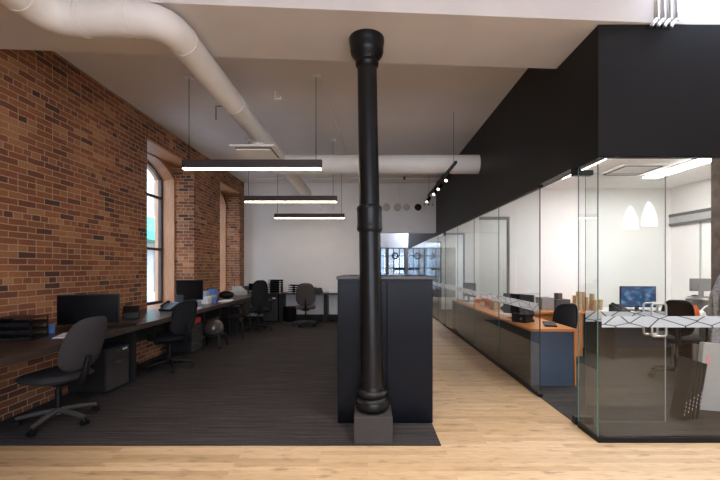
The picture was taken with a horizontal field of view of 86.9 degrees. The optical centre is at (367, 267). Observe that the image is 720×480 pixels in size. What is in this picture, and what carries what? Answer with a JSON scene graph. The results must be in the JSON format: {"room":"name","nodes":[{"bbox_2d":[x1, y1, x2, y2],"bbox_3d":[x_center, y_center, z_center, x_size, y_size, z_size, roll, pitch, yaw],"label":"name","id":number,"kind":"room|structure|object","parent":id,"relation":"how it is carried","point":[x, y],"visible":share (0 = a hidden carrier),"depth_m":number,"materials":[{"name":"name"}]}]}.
{"room":"open-plan office","nodes":[
{"label":"open-plan office","id":0,"kind":"room"},
{"bbox_2d":[0,49,243,421],"bbox_3d":[-3.658,-0.500,3.525,0.655,3.800,13.450,0,0,0],"label":"wall","id":1,"kind":"structure","parent":0,"point":[73,151],"depth_m":4.35,"materials":[{"name":"red brick"}]},
{"bbox_2d":[147,138,182,309],"bbox_3d":[-3.695,-0.639,6.515,0.730,2.678,1.546,0,0,0],"label":"window","id":2,"kind":"structure","parent":1,"relation":"in","point":[160,161],"depth_m":7.26,"materials":[{"name":"brown wood"}]},
{"bbox_2d":[220,181,239,291],"bbox_3d":[-3.695,-0.639,9.250,0.730,2.678,1.336,0,0,0],"label":"window","id":3,"kind":"structure","parent":1,"relation":"in","point":[224,188],"depth_m":9.89,"materials":[{"name":"brown wood"}]},
{"bbox_2d":[54,51,527,182],"bbox_3d":[-0.967,-2.360,6.525,6.427,0.120,7.450,0,0,0],"label":"ceiling","id":4,"kind":"structure","parent":0,"point":[416,103],"depth_m":5.28,"materials":[{"name":"paint"}]},
{"bbox_2d":[0,0,311,195],"bbox_3d":[-1.851,-1.746,3.031,1.004,0.407,12.387,0,0,7],"label":"ventilation duct","id":5,"kind":"object","parent":4,"relation":"hanging from","point":[88,19],"visible":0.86,"depth_m":2.76,"materials":[{"name":"metal"}]},
{"bbox_2d":[229,144,283,158],"bbox_3d":[-1.490,-1.569,5.180,0.580,0.052,0.580,0,0,0],"label":"diffuser","id":6,"kind":"object","parent":5,"relation":"attached to","point":[246,151],"depth_m":5.03,"materials":[{"name":"metal"}]},
{"bbox_2d":[272,155,480,173],"bbox_3d":[0.159,-1.730,6.350,3.477,0.318,0.318,0,0,0],"label":"ventilation duct","id":7,"kind":"object","parent":5,"relation":"attached to","point":[331,164],"visible":0.73,"depth_m":6.22,"materials":[{"name":"metal"}]},
{"bbox_2d":[182,74,321,169],"bbox_3d":[-1.377,-1.744,4.550,1.666,1.132,0.110,0,0,0],"label":"pendant light","id":8,"kind":"object","parent":4,"relation":"hanging from","point":[187,164],"visible":1,"depth_m":4.51,"materials":[{"name":"black"}]},
{"bbox_2d":[183,168,320,169],"bbox_3d":[-1.377,-1.185,4.550,1.640,0.014,0.060,0,0,0],"label":"diffuser","id":9,"kind":"object","parent":8,"relation":"attached to","point":[183,168],"depth_m":4.52,"materials":[{"name":"white"}]},
{"bbox_2d":[244,139,336,202],"bbox_3d":[-1.377,-1.744,6.820,1.666,1.132,0.110,0,0,0],"label":"pendant light","id":10,"kind":"object","parent":4,"relation":"hanging from","point":[247,199],"visible":0.94,"depth_m":6.79,"materials":[{"name":"black metal"}]},
{"bbox_2d":[245,201,336,202],"bbox_3d":[-1.377,-1.185,6.820,1.640,0.014,0.060,0,0,0],"label":"diffuser","id":11,"kind":"object","parent":10,"relation":"attached to","point":[245,201],"depth_m":6.83,"materials":[{"name":"white"}]},
{"bbox_2d":[274,174,344,218],"bbox_3d":[-1.377,-1.744,9.030,1.666,1.132,0.110,0,0,0],"label":"pendant light","id":12,"kind":"object","parent":4,"relation":"hanging from","point":[276,216],"visible":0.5,"depth_m":9.00,"materials":[{"name":"black metal"}]},
{"bbox_2d":[275,218,343,218],"bbox_3d":[-1.377,-1.185,9.030,1.640,0.014,0.060,0,0,0],"label":"diffuser","id":13,"kind":"object","parent":12,"relation":"attached to","point":[275,218],"depth_m":9.05,"materials":[{"name":"white"}]},
{"bbox_2d":[317,80,349,174],"bbox_3d":[-0.484,-2.288,6.959,0.106,0.024,4.683,0,0,2],"label":"conduit","id":14,"kind":"object","parent":4,"relation":"attached to","point":[317,80],"visible":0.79,"depth_m":5.60,"materials":[{"name":"metal"}]},
{"bbox_2d":[251,176,440,179],"bbox_3d":[-0.526,-2.252,9.500,4.747,0.096,0.072,0,0,0],"label":"pipe","id":15,"kind":"object","parent":4,"relation":"attached to","point":[404,177],"visible":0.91,"depth_m":9.48,"materials":[{"name":"grey metal"}]},
{"bbox_2d":[425,112,456,202],"bbox_3d":[1.253,-1.816,6.700,0.135,0.968,2.500,0,0,0],"label":"track light","id":16,"kind":"object","parent":4,"relation":"hanging from","point":[447,175],"visible":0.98,"depth_m":6.26,"materials":[{"name":"black metal"}]},
{"bbox_2d":[244,183,435,315],"bbox_3d":[-1.131,-0.450,10.375,5.997,3.700,0.250,0,0,0],"label":"wall","id":17,"kind":"structure","parent":0,"point":[294,251],"depth_m":10.25,"materials":[{"name":"white paint"}]},
{"bbox_2d":[244,316,337,319],"bbox_3d":[-1.879,1.347,10.239,2.898,0.094,0.019,0,0,0],"label":"baseboard","id":18,"kind":"structure","parent":17,"relation":"attached to","point":[246,317],"depth_m":10.23,"materials":[{"name":"metal"}]},
{"bbox_2d":[329,183,329,313],"bbox_3d":[-1.022,-0.450,10.244,0.015,3.700,0.012,0,0,0],"label":"trim","id":19,"kind":"structure","parent":17,"relation":"attached to","point":[329,183],"depth_m":10.24,"materials":[{"name":"white paint"}]},
{"bbox_2d":[352,182,356,274],"bbox_3d":[-0.345,-0.450,10.220,0.150,3.700,0.060,0,0,0],"label":"trim","id":20,"kind":"structure","parent":17,"relation":"attached to","point":[354,184],"depth_m":10.19,"materials":[{"name":"white paint"}]},
{"bbox_2d":[0,297,719,479],"bbox_3d":[2.335,1.472,7.400,13.130,0.156,22.000,0,0,0],"label":"floor","id":21,"kind":"structure","parent":0,"point":[488,425],"depth_m":3.36,"materials":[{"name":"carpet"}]},
{"bbox_2d":[10,316,107,436],"bbox_3d":[-2.728,0.911,3.422,0.714,0.967,0.640,0,0,13],"label":"office chair","id":22,"kind":"object","parent":21,"relation":"on","point":[82,344],"visible":1,"depth_m":3.33,"materials":[{"name":"fabric"}]},
{"bbox_2d":[68,342,128,393],"bbox_3d":[-3.064,1.143,4.360,0.432,0.503,0.400,0,0,0],"label":"drawer pedestal","id":23,"kind":"object","parent":21,"relation":"on","point":[111,367],"visible":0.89,"depth_m":4.21,"materials":[{"name":"metal"}]},
{"bbox_2d":[0,293,250,382],"bbox_3d":[-2.957,1.017,5.650,0.743,0.754,8.100,0,0,0],"label":"desk","id":24,"kind":"object","parent":21,"relation":"on","point":[17,351],"visible":0.44,"depth_m":4.62,"materials":[{"name":"brown wood"}]},
{"bbox_2d":[0,315,48,341],"bbox_3d":[-3.122,0.539,3.420,0.305,0.200,0.250,0,0,-11],"label":"tray","id":25,"kind":"object","parent":24,"relation":"on","point":[9,331],"visible":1,"depth_m":3.44,"materials":[{"name":"black plastic"}]},
{"bbox_2d":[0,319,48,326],"bbox_3d":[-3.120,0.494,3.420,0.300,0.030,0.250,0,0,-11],"label":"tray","id":26,"kind":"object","parent":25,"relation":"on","point":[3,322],"depth_m":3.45,"materials":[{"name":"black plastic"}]},
{"bbox_2d":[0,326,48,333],"bbox_3d":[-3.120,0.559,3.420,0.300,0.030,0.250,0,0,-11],"label":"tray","id":27,"kind":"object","parent":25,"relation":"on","point":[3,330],"depth_m":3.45,"materials":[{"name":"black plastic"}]},
{"bbox_2d":[57,294,119,325],"bbox_3d":[-3.079,0.465,4.203,0.580,0.350,0.170,0,0,-22],"label":"monitor","id":28,"kind":"object","parent":24,"relation":"on","point":[71,309],"visible":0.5,"depth_m":4.17,"materials":[{"name":"black plastic"}]},
{"bbox_2d":[107,322,136,328],"bbox_3d":[-2.760,0.629,4.120,0.140,0.022,0.420,0,0,33],"label":"keyboard","id":29,"kind":"object","parent":24,"relation":"on","point":[128,323],"visible":0.56,"depth_m":4.16,"materials":[{"name":"black plastic"}]},
{"bbox_2d":[122,305,139,318],"bbox_3d":[-3.020,0.560,4.859,0.180,0.157,0.238,0,0,-29],"label":"speaker","id":30,"kind":"object","parent":24,"relation":"on","point":[129,312],"visible":1,"depth_m":4.78},
{"bbox_2d":[158,300,179,310],"bbox_3d":[-2.980,0.564,5.720,0.200,0.150,0.220,0,0,13],"label":"desk phone","id":31,"kind":"object","parent":24,"relation":"on","point":[166,306],"visible":0.9,"depth_m":5.68,"materials":[{"name":"black plastic"}]},
{"bbox_2d":[175,295,183,301],"bbox_3d":[-2.930,0.529,5.930,0.260,0.219,0.020,0,0,38],"label":"laptop","id":32,"kind":"object","parent":24,"relation":"on","point":[178,298],"visible":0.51,"depth_m":5.91,"materials":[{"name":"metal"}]},
{"bbox_2d":[176,280,202,300],"bbox_3d":[-2.984,0.420,6.371,0.420,0.440,0.170,0,0,-34],"label":"monitor","id":33,"kind":"object","parent":24,"relation":"on","point":[191,289],"visible":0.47,"depth_m":6.35,"materials":[{"name":"black plastic"}]},
{"bbox_2d":[201,296,211,303],"bbox_3d":[-2.900,0.580,6.850,0.110,0.120,0.220,0,0,-6],"label":"tissue box","id":34,"kind":"object","parent":24,"relation":"on","point":[207,299],"visible":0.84,"depth_m":6.75,"materials":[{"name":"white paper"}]},
{"bbox_2d":[208,289,217,299],"bbox_3d":[-3.100,0.530,7.620,0.140,0.220,0.200,0,0,-6],"label":"box","id":35,"kind":"object","parent":24,"relation":"on","point":[211,291],"visible":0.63,"depth_m":7.53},
{"bbox_2d":[219,291,233,298],"bbox_3d":[-2.950,0.559,7.950,0.311,0.163,0.240,0,0,0],"label":"bag","id":36,"kind":"object","parent":24,"relation":"on","point":[224,294],"visible":1,"depth_m":7.87,"materials":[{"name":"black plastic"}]},
{"bbox_2d":[230,286,246,295],"bbox_3d":[-3.050,0.536,9.000,0.300,0.207,0.280,0,0,38],"label":"printer","id":37,"kind":"object","parent":24,"relation":"on","point":[237,290],"visible":0.94,"depth_m":8.93,"materials":[{"name":"plastic"}]},
{"bbox_2d":[143,299,197,372],"bbox_3d":[-2.740,0.915,5.294,0.695,0.959,0.641,0,0,18],"label":"office chair","id":38,"kind":"object","parent":21,"relation":"on","point":[183,316],"visible":0.86,"depth_m":5.18,"materials":[{"name":"fabric"}]},
{"bbox_2d":[166,322,202,353],"bbox_3d":[-3.034,1.159,6.330,0.432,0.470,0.400,0,0,0],"label":"drawer pedestal","id":39,"kind":"object","parent":21,"relation":"on","point":[194,342],"visible":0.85,"depth_m":6.14,"materials":[{"name":"metal"}]},
{"bbox_2d":[203,318,228,348],"bbox_3d":[-2.720,1.141,6.720,0.404,0.505,0.404,0,0,0],"label":"chair","id":40,"kind":"object","parent":21,"relation":"on","point":[214,327],"visible":0.91,"depth_m":6.60,"materials":[{"name":"grey plastic"}]},
{"bbox_2d":[219,299,251,338],"bbox_3d":[-2.631,0.999,7.620,0.498,0.768,0.522,0,0,0],"label":"chair","id":41,"kind":"object","parent":21,"relation":"on","point":[247,303],"visible":0.99,"depth_m":7.48,"materials":[{"name":"black"}]},
{"bbox_2d":[243,280,272,331],"bbox_3d":[-2.445,0.829,8.486,0.644,1.131,0.623,0,0,-27],"label":"office chair","id":42,"kind":"object","parent":21,"relation":"on","point":[259,294],"visible":0.83,"depth_m":8.28,"materials":[{"name":"fabric"}]},
{"bbox_2d":[263,295,278,321],"bbox_3d":[-2.500,1.044,9.984,0.380,0.700,0.432,0,0,0],"label":"drawer pedestal","id":43,"kind":"object","parent":21,"relation":"on","point":[273,315],"visible":0.77,"depth_m":9.78,"materials":[{"name":"metal"}]},
{"bbox_2d":[284,306,295,321],"bbox_3d":[-2.020,1.202,9.960,0.330,0.384,0.330,0,0,0],"label":"waste bin","id":44,"kind":"object","parent":21,"relation":"on","point":[290,311],"visible":0.85,"depth_m":9.83,"materials":[{"name":"black plastic"}]},
{"bbox_2d":[268,292,337,321],"bbox_3d":[-1.714,1.017,9.970,3.228,0.754,0.519,0,0,0],"label":"desk","id":45,"kind":"object","parent":21,"relation":"on","point":[282,296],"visible":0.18,"depth_m":9.80,"materials":[{"name":"brown wood"}]},
{"bbox_2d":[268,279,282,292],"bbox_3d":[-2.400,0.471,9.931,0.330,0.335,0.268,0,0,0],"label":"tray","id":46,"kind":"object","parent":45,"relation":"on","point":[276,285],"visible":0.99,"depth_m":10.06,"materials":[{"name":"black plastic"}]},
{"bbox_2d":[288,284,298,292],"bbox_3d":[-1.900,0.536,9.931,0.280,0.205,0.268,0,0,0],"label":"tray","id":47,"kind":"object","parent":45,"relation":"on","point":[292,288],"visible":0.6,"depth_m":9.92,"materials":[{"name":"black plastic"}]},
{"bbox_2d":[268,292,337,294],"bbox_3d":[-1.714,0.660,9.970,3.228,0.040,0.519,0,0,0],"label":"countertop","id":48,"kind":"structure","parent":45,"relation":"on","point":[283,293],"depth_m":9.71,"materials":[{"name":"brown wood"}]},
{"bbox_2d":[292,283,317,326],"bbox_3d":[-1.512,0.875,9.219,0.632,1.038,0.654,0,0,-9],"label":"office chair","id":49,"kind":"object","parent":21,"relation":"on","point":[305,292],"visible":1,"depth_m":8.95,"materials":[{"name":"fabric"}]},
{"bbox_2d":[349,28,392,443],"bbox_3d":[0.021,-0.278,3.196,0.357,3.343,0.392,0,0,0],"label":"column","id":50,"kind":"structure","parent":21,"relation":"on","point":[373,419],"depth_m":3.12,"materials":[{"name":"metal"}]},
{"bbox_2d":[336,275,434,422],"bbox_3d":[0.161,0.734,3.849,0.878,1.320,0.922,0,0,0],"label":"storage cabinet","id":51,"kind":"object","parent":21,"relation":"on","point":[407,300],"visible":0.68,"depth_m":3.40,"materials":[{"name":"grey laminate"}]},
{"bbox_2d":[408,185,542,396],"bbox_3d":[1.870,0.247,10.700,0.044,2.293,13.200,0,0,0],"label":"glass wall","id":52,"kind":"structure","parent":21,"relation":"on","point":[532,306],"depth_m":5.42,"materials":[{"name":"glass"}]},
{"bbox_2d":[452,299,576,385],"bbox_3d":[2.200,1.057,6.590,0.550,0.674,4.220,0,0,0],"label":"desk","id":53,"kind":"object","parent":21,"relation":"on","point":[518,342],"visible":0.79,"depth_m":4.74,"materials":[{"name":"orange wood"}]},
{"bbox_2d":[463,282,475,301],"bbox_3d":[2.196,0.520,8.213,0.170,0.400,0.460,0,0,-18],"label":"monitor","id":54,"kind":"object","parent":53,"relation":"on","point":[472,286],"visible":0.81,"depth_m":8.18,"materials":[{"name":"black plastic"}]},
{"bbox_2d":[490,300,500,309],"bbox_3d":[2.200,0.640,6.550,0.120,0.160,0.160,0,0,-11],"label":"box","id":55,"kind":"object","parent":53,"relation":"on","point":[493,304],"visible":0.7,"depth_m":6.48,"materials":[{"name":"cardboard"}]},
{"bbox_2d":[452,299,576,331],"bbox_3d":[2.200,0.735,6.590,0.550,0.030,4.220,0,0,0],"label":"countertop","id":56,"kind":"structure","parent":53,"relation":"on","point":[533,326],"depth_m":5.08,"materials":[{"name":"orange wood"}]},
{"bbox_2d":[503,293,533,318],"bbox_3d":[2.139,0.545,5.407,0.170,0.350,0.500,0,0,-31],"label":"monitor","id":57,"kind":"object","parent":53,"relation":"on","point":[507,308],"visible":0.42,"depth_m":5.40,"materials":[{"name":"black plastic"}]},
{"bbox_2d":[512,312,534,322],"bbox_3d":[2.080,0.644,5.080,0.220,0.150,0.200,0,0,-36],"label":"desk phone","id":58,"kind":"object","parent":53,"relation":"on","point":[526,317],"visible":1,"depth_m":5.00,"materials":[{"name":"black plastic"}]},
{"bbox_2d":[543,321,556,326],"bbox_3d":[2.310,0.710,4.820,0.140,0.020,0.400,0,0,21],"label":"keyboard","id":59,"kind":"object","parent":53,"relation":"on","point":[546,323],"visible":1,"depth_m":4.71,"materials":[{"name":"black plastic"}]},
{"bbox_2d":[534,309,591,355],"bbox_3d":[3.110,1.042,6.295,1.220,0.704,0.690,0,0,0],"label":"desk","id":60,"kind":"object","parent":21,"relation":"on","point":[544,314],"visible":0.22,"depth_m":5.98,"materials":[{"name":"orange wood"}]},
{"bbox_2d":[536,297,553,309],"bbox_3d":[2.960,0.590,6.350,0.200,0.199,0.240,0,0,0],"label":"printer","id":61,"kind":"object","parent":60,"relation":"on","point":[546,303],"visible":0.89,"depth_m":6.23,"materials":[{"name":"plastic"}]},
{"bbox_2d":[554,293,569,309],"bbox_3d":[3.220,0.554,6.380,0.260,0.269,0.200,0,0,-11],"label":"desk organizer","id":62,"kind":"object","parent":60,"relation":"on","point":[558,299],"visible":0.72,"depth_m":6.30,"materials":[{"name":"grey plastic"}]},
{"bbox_2d":[534,309,591,313],"bbox_3d":[3.110,0.705,6.295,1.220,0.030,0.690,0,0,0],"label":"countertop","id":63,"kind":"structure","parent":60,"relation":"on","point":[541,311],"depth_m":5.95,"materials":[{"name":"orange wood"}]},
{"bbox_2d":[576,292,581,310],"bbox_3d":[3.398,0.534,6.100,0.090,0.312,0.079,0,0,0],"label":"paper roll","id":64,"kind":"object","parent":60,"relation":"on","point":[580,293],"visible":0.8,"depth_m":6.06,"materials":[{"name":"paper"}]},
{"bbox_2d":[589,294,594,309],"bbox_3d":[3.660,0.554,6.200,0.086,0.272,0.075,0,0,0],"label":"paper roll","id":65,"kind":"object","parent":60,"relation":"on","point":[591,296],"visible":0.83,"depth_m":6.17,"materials":[{"name":"paper"}]},
{"bbox_2d":[592,299,598,310],"bbox_3d":[3.655,0.600,6.100,0.100,0.184,0.089,0,0,0],"label":"paper roll","id":66,"kind":"object","parent":60,"relation":"on","point":[594,302],"visible":0.8,"depth_m":6.07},
{"bbox_2d":[552,303,579,364],"bbox_3d":[2.735,0.938,5.490,0.646,0.911,0.632,0,0,-7],"label":"office chair","id":67,"kind":"object","parent":21,"relation":"on","point":[566,314],"visible":0.42,"depth_m":5.25,"materials":[{"name":"fabric"}]},
{"bbox_2d":[584,308,687,358],"bbox_3d":[4.510,1.042,6.195,1.540,0.704,0.890,0,0,0],"label":"desk","id":68,"kind":"object","parent":21,"relation":"on","point":[609,338],"visible":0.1,"depth_m":5.90,"materials":[{"name":"paint"}]},
{"bbox_2d":[609,302,630,310],"bbox_3d":[3.950,0.614,5.950,0.200,0.150,0.220,0,0,-23],"label":"desk phone","id":69,"kind":"object","parent":68,"relation":"on","point":[612,307],"visible":0.71,"depth_m":5.92,"materials":[{"name":"black plastic"}]},
{"bbox_2d":[599,308,661,310],"bbox_3d":[4.510,0.705,6.195,1.540,0.030,0.890,0,0,0],"label":"countertop","id":70,"kind":"structure","parent":68,"relation":"on","point":[604,309],"depth_m":6.32,"materials":[{"name":"paint"}]},
{"bbox_2d":[619,286,655,310],"bbox_3d":[4.383,0.492,6.175,0.540,0.394,0.170,0,0,7],"label":"monitor","id":71,"kind":"object","parent":68,"relation":"on","point":[629,296],"visible":0.82,"depth_m":6.15,"materials":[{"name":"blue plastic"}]},
{"bbox_2d":[578,156,719,442],"bbox_3d":[5.223,0.251,3.200,6.753,2.299,0.320,0,0,0],"label":"glass wall","id":72,"kind":"structure","parent":21,"relation":"on","point":[607,321],"depth_m":3.05,"materials":[{"name":"glass"}]},
{"bbox_2d":[571,167,666,424],"bbox_3d":[2.251,0.247,3.400,0.831,2.290,0.118,0,0,0],"label":"door","id":73,"kind":"structure","parent":72,"relation":"in","point":[590,316],"depth_m":3.39,"materials":[{"name":"glass"}]},
{"bbox_2d":[647,300,707,376],"bbox_3d":[3.926,0.889,4.820,0.646,1.010,0.632,0,0,37],"label":"office chair","id":74,"kind":"object","parent":21,"relation":"on","point":[677,336],"visible":0.49,"depth_m":4.64,"materials":[{"name":"black plastic"}]},
{"bbox_2d":[670,356,694,420],"bbox_3d":[2.907,1.110,3.514,0.110,0.554,0.152,0,0,0],"label":"board","id":75,"kind":"object","parent":21,"relation":"on","point":[685,365],"visible":1,"depth_m":3.50,"materials":[{"name":"black metal"}]},
{"bbox_2d":[671,327,698,365],"bbox_3d":[4.500,1.027,5.210,0.400,0.734,0.420,0,0,0],"label":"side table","id":76,"kind":"object","parent":21,"relation":"on","point":[695,347],"visible":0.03,"depth_m":5.04,"materials":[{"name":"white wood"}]},
{"bbox_2d":[684,361,697,420],"bbox_3d":[2.948,1.116,3.526,0.108,0.542,0.152,0,0,0],"label":"board","id":77,"kind":"object","parent":21,"relation":"on","point":[695,362],"visible":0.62,"depth_m":3.45,"materials":[{"name":"black metal"}]},
{"bbox_2d":[688,361,700,419],"bbox_3d":[2.989,1.122,3.538,0.106,0.530,0.152,0,0,0],"label":"board","id":78,"kind":"object","parent":21,"relation":"on","point":[699,363],"visible":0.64,"depth_m":3.46,"materials":[{"name":"black metal"}]},
{"bbox_2d":[682,296,709,358],"bbox_3d":[4.995,0.907,5.100,0.550,0.974,1.200,0,0,0],"label":"desk","id":79,"kind":"object","parent":21,"relation":"on","point":[700,302],"depth_m":5.42,"materials":[{"name":"paint"}]},
{"bbox_2d":[682,296,708,299],"bbox_3d":[4.995,0.435,5.100,0.550,0.030,1.200,0,0,0],"label":"countertop","id":80,"kind":"structure","parent":79,"relation":"on","point":[682,296],"depth_m":5.47,"materials":[{"name":"paint"}]},
{"bbox_2d":[687,278,710,297],"bbox_3d":[4.754,0.285,5.426,0.250,0.270,0.170,0,0,14],"label":"monitor","id":81,"kind":"object","parent":79,"relation":"on","point":[700,285],"visible":0.94,"depth_m":5.42,"materials":[{"name":"plastic"}]},
{"bbox_2d":[691,362,703,419],"bbox_3d":[3.030,1.128,3.550,0.104,0.518,0.152,0,0,0],"label":"board","id":82,"kind":"object","parent":21,"relation":"on","point":[702,364],"visible":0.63,"depth_m":3.48,"materials":[{"name":"black metal"}]},
{"bbox_2d":[695,363,706,418],"bbox_3d":[3.071,1.134,3.562,0.102,0.507,0.152,0,0,0],"label":"board","id":83,"kind":"object","parent":21,"relation":"on","point":[705,365],"visible":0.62,"depth_m":3.49,"materials":[{"name":"black metal"}]},
{"bbox_2d":[698,342,719,410],"bbox_3d":[3.479,1.060,3.655,0.680,0.698,0.053,0,0,-3],"label":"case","id":84,"kind":"object","parent":21,"relation":"on","point":[709,353],"visible":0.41,"depth_m":3.62,"materials":[{"name":"white metal"}]},
{"bbox_2d":[380,233,439,296],"bbox_3d":[2.450,-0.500,18.325,6.100,3.800,0.250,0,0,0],"label":"wall","id":85,"kind":"structure","parent":0,"point":[388,240],"depth_m":18.20,"materials":[{"name":"paint"}]},
{"bbox_2d":[388,248,404,274],"bbox_3d":[1.391,0.035,18.245,0.819,2.010,0.110,0,0,0],"label":"window","id":86,"kind":"structure","parent":85,"relation":"in","point":[392,255],"depth_m":18.22,"materials":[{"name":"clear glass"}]},
{"bbox_2d":[424,248,439,289],"bbox_3d":[3.135,0.035,18.245,0.829,2.010,0.110,0,0,0],"label":"window","id":87,"kind":"structure","parent":85,"relation":"in","point":[429,255],"depth_m":18.22,"materials":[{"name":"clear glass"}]},
{"bbox_2d":[425,234,462,308],"bbox_3d":[3.643,0.005,12.860,3.353,2.790,0.120,0,0,0],"label":"wall","id":88,"kind":"structure","parent":0,"point":[451,240],"depth_m":12.80,"materials":[{"name":"paint"}]},
{"bbox_2d":[426,241,440,308],"bbox_3d":[2.228,0.240,12.830,0.521,2.279,0.060,0,0,0],"label":"door frame","id":89,"kind":"structure","parent":88,"relation":"in","point":[426,241],"depth_m":12.80,"materials":[{"name":"grey metal"}]},
{"bbox_2d":[446,217,506,305],"bbox_3d":[3.643,0.005,9.780,3.353,2.790,0.120,0,0,0],"label":"wall","id":90,"kind":"structure","parent":0,"point":[481,236],"depth_m":9.72,"materials":[{"name":"paint"}]},
{"bbox_2d":[446,233,464,298],"bbox_3d":[2.228,0.240,9.750,0.521,2.279,0.060,0,0,0],"label":"door frame","id":91,"kind":"structure","parent":90,"relation":"in","point":[463,234],"depth_m":9.72,"materials":[{"name":"grey metal"}]},
{"bbox_2d":[408,25,719,247],"bbox_3d":[5.223,-1.599,10.170,6.753,1.398,14.260,0,0,0],"label":"wall","id":92,"kind":"structure","parent":0,"point":[624,90],"depth_m":3.05,"materials":[{"name":"black paint"}]},
{"bbox_2d":[0,0,719,68],"bbox_3d":[2.638,-2.124,3.391,12.001,0.349,0.765,0,0,-4],"label":"beam","id":93,"kind":"structure","parent":92,"relation":"attached to","point":[491,33],"depth_m":3.08,"materials":[{"name":"paint"}]},
{"bbox_2d":[649,0,658,27],"bbox_3d":[2.263,-2.093,2.998,0.083,0.395,0.029,0,0,-14],"label":"conduit pipe","id":94,"kind":"object","parent":92,"relation":"attached to","point":[656,19],"visible":1,"depth_m":2.99,"materials":[{"name":"metal"}]},
{"bbox_2d":[656,0,665,27],"bbox_3d":[2.317,-2.093,3.001,0.083,0.395,0.029,0,0,-14],"label":"conduit pipe","id":95,"kind":"object","parent":92,"relation":"attached to","point":[663,14],"visible":1,"depth_m":3.00,"materials":[{"name":"metal"}]},
{"bbox_2d":[662,0,671,27],"bbox_3d":[2.371,-2.093,3.004,0.083,0.395,0.029,0,0,-14],"label":"conduit pipe","id":96,"kind":"object","parent":92,"relation":"attached to","point":[669,1],"visible":1,"depth_m":3.00,"materials":[{"name":"metal"}]},
{"bbox_2d":[669,0,678,28],"bbox_3d":[2.425,-2.093,3.007,0.083,0.395,0.029,0,0,-14],"label":"conduit pipe","id":97,"kind":"object","parent":92,"relation":"attached to","point":[676,14],"visible":1,"depth_m":3.00,"materials":[{"name":"metal"}]},
{"bbox_2d":[480,189,670,347],"bbox_3d":[3.643,0.005,6.710,3.353,2.790,0.120,0,0,0],"label":"wall","id":98,"kind":"structure","parent":0,"point":[631,222],"depth_m":6.65,"materials":[{"name":"paint"}]},
{"bbox_2d":[479,217,509,292],"bbox_3d":[2.228,-0.110,6.680,0.521,1.579,0.060,0,0,0],"label":"door frame","id":99,"kind":"structure","parent":98,"relation":"in","point":[480,218],"depth_m":6.65,"materials":[{"name":"grey metal"}]},
{"bbox_2d":[541,159,710,188],"bbox_3d":[3.643,-1.440,10.230,3.353,0.100,14.140,0,0,0],"label":"ceiling","id":100,"kind":"structure","parent":0,"point":[698,173],"depth_m":5.90,"materials":[{"name":"paint"}]},
{"bbox_2d":[598,164,669,175],"bbox_3d":[3.720,-1.378,5.350,0.600,0.024,0.600,0,0,0],"label":"ceiling vent","id":101,"kind":"object","parent":100,"relation":"in","point":[624,168],"visible":0.88,"depth_m":5.29,"materials":[{"name":"metal"}]},
{"bbox_2d":[642,159,710,177],"bbox_3d":[4.280,-1.375,4.675,0.240,0.030,2.170,0,0,0],"label":"recessed light","id":102,"kind":"object","parent":100,"relation":"in","point":[694,162],"visible":0.62,"depth_m":5.19,"materials":[{"name":"paint"}]},
{"bbox_2d":[671,178,710,299],"bbox_3d":[5.380,0.005,10.680,0.120,2.790,15.040,0,0,0],"label":"wall","id":103,"kind":"structure","parent":0,"point":[697,195],"depth_m":6.30,"materials":[{"name":"paint"}]},
{"bbox_2d":[669,211,710,223],"bbox_3d":[5.299,-0.825,4.974,0.038,0.110,3.349,0,0,0],"label":"window","id":104,"kind":"structure","parent":103,"relation":"attached to","point":[703,215],"depth_m":6.21,"materials":[{"name":"glass"}]},
{"bbox_2d":[669,207,710,225],"bbox_3d":[5.295,-0.830,4.974,0.049,0.200,3.349,0,0,0],"label":"trim","id":105,"kind":"structure","parent":103,"relation":"attached to","point":[705,209],"depth_m":6.20,"materials":[{"name":"metal"}]},
{"bbox_2d":[699,222,701,277],"bbox_3d":[5.314,0.335,6.065,0.011,2.130,0.030,0,0,0],"label":"trim","id":106,"kind":"structure","parent":103,"relation":"attached to","point":[700,223],"depth_m":6.06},
{"bbox_2d":[711,159,719,289],"bbox_3d":[4.200,0.005,4.160,0.500,2.790,0.420,0,0,0],"label":"wall pillar","id":107,"kind":"structure","parent":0,"point":[715,163],"depth_m":4.31,"materials":[{"name":"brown brick"}]},
{"bbox_2d":[708,275,719,343],"bbox_3d":[3.760,0.390,3.799,0.726,0.860,0.258,0,0,-10],"label":"coat","id":108,"kind":"object","parent":107,"relation":"hanging from","point":[714,296],"visible":0.75,"depth_m":3.79,"materials":[{"name":"grey fabric"}]},
{"label":"outside","id":109,"kind":"structure","parent":0,"visible":0},
{"bbox_3d":[1.300,2.450,9.000,21.400,0.100,42.000,0,0,0],"label":"ground","id":110,"kind":"structure","parent":109,"visible":0},
{"bbox_2d":[147,169,154,301],"bbox_3d":[-9.200,-2.600,12.000,0.400,10.000,36.000,0,0,0],"label":"wall","id":111,"kind":"structure","parent":110,"relation":"on","point":[150,180],"depth_m":15.76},
{"bbox_2d":[147,217,154,242],"bbox_3d":[-8.488,-1.575,15.050,1.000,1.050,3.700,0,0,0],"label":"awning","id":112,"kind":"object","parent":111,"relation":"attached to","point":[150,221],"visible":0.14,"depth_m":14.48,"materials":[{"name":"green fabric"}]},
{"bbox_2d":[154,179,154,291],"bbox_3d":[-8.985,-1.550,16.750,0.030,5.100,25.500,0,0,0],"label":"windows","id":113,"kind":"structure","parent":111,"relation":"in","point":[154,179],"depth_m":16.00,"materials":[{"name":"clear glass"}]},
{"bbox_2d":[381,249,439,288],"bbox_3d":[3.000,-1.850,25.200,14.000,8.500,0.400,0,0,0],"label":"wall","id":114,"kind":"structure","parent":110,"relation":"on","point":[396,261],"depth_m":25.00,"materials":[{"name":"glass"}]},
{"bbox_2d":[381,253,434,275],"bbox_3d":[2.450,-1.600,24.985,10.900,4.200,0.030,0,0,0],"label":"windows","id":115,"kind":"structure","parent":114,"relation":"in","point":[429,263],"depth_m":24.97,"materials":[{"name":"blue glass"}]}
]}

